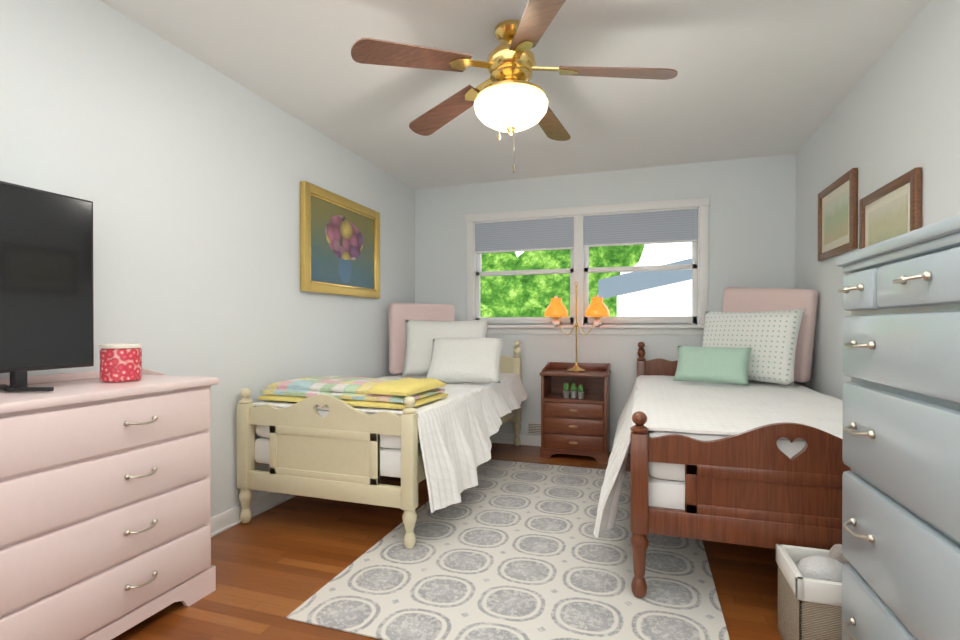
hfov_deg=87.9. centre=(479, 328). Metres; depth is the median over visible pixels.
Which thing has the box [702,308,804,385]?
pillow right polka
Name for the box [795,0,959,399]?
wall
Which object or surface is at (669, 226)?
window shade
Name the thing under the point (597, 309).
brass lamp
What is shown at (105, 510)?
dresser
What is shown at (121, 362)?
candle jar
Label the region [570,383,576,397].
potted plant
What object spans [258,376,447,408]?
quilt
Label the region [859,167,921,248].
picture frame
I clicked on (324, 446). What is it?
bed
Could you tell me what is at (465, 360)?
pillow
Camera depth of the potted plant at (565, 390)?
4.14 m
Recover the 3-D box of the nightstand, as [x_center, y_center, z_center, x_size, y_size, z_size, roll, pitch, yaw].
[0.813,0.688,4.217,0.554,0.767,0.391,0,0,18]
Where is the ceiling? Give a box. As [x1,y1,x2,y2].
[101,0,930,188]
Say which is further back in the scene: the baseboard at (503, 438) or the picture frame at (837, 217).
the baseboard at (503, 438)
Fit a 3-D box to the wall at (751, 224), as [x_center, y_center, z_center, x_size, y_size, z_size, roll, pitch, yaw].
[0.932,-0.149,4.463,3.270,2.440,0.120,0,0,18]
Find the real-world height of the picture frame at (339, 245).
0.720 m
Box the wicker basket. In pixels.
[776,544,849,639]
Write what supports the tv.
on the dresser at (105, 510)
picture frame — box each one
[300,181,379,298]
[818,168,857,260]
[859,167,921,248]
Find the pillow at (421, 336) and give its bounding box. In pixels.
[402,320,487,375]
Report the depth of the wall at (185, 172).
2.48 m
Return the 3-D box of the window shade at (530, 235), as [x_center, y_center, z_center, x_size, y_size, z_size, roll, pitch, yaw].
[0.397,-0.850,4.587,0.922,0.282,0.029,0,0,18]
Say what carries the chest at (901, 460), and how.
on the floor
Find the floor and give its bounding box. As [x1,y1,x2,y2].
[111,443,781,639]
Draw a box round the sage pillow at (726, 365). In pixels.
[673,346,751,385]
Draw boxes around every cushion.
[389,303,453,373]
[722,287,818,382]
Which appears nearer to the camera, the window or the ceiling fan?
the ceiling fan
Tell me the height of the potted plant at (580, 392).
0.122 m
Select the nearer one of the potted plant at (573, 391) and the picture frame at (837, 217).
the picture frame at (837, 217)
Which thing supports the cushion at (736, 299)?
on the bed at (758, 463)
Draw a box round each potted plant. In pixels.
[563,383,569,397]
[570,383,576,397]
[578,384,584,398]
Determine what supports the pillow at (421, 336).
on the bed at (324, 446)
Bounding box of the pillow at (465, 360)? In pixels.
[426,337,503,382]
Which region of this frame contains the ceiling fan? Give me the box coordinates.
[351,0,677,172]
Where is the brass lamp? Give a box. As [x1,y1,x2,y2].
[544,282,608,371]
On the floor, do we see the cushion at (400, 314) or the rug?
the rug
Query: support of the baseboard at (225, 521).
attached to the wall at (185, 172)
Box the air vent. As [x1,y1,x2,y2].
[527,422,540,434]
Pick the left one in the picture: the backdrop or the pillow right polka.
the backdrop
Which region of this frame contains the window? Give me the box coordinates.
[465,197,709,334]
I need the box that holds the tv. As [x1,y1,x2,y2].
[0,181,93,391]
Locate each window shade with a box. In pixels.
[475,217,573,253]
[584,209,696,246]
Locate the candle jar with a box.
[99,343,141,381]
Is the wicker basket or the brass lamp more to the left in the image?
the brass lamp
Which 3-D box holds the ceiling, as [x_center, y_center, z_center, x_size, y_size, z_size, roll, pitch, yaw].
[0.109,-1.397,1.943,3.510,0.080,5.410,0,0,18]
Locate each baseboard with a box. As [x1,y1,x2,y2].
[211,492,296,536]
[489,433,629,452]
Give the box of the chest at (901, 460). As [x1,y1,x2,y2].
[836,214,959,639]
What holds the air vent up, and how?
in the wall at (751, 224)
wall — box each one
[0,0,414,516]
[415,153,795,440]
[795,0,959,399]
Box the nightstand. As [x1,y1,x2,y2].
[539,362,610,462]
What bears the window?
in the wall at (751, 224)
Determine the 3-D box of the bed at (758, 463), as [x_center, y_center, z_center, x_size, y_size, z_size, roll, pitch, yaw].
[1.424,0.593,2.946,1.291,0.949,2.367,0,0,18]
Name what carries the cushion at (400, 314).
on the bed at (324, 446)
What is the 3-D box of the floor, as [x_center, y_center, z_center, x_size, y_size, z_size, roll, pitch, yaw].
[0.109,1.123,1.956,3.510,0.080,5.410,0,0,18]
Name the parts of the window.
window sash, window sash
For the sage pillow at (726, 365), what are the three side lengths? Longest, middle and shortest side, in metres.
0.480 x 0.270 x 0.130 m
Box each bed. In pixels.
[237,341,527,548]
[594,342,850,597]
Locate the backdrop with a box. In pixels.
[480,242,691,323]
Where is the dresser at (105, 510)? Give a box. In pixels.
[0,368,218,639]
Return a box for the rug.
[286,459,729,639]

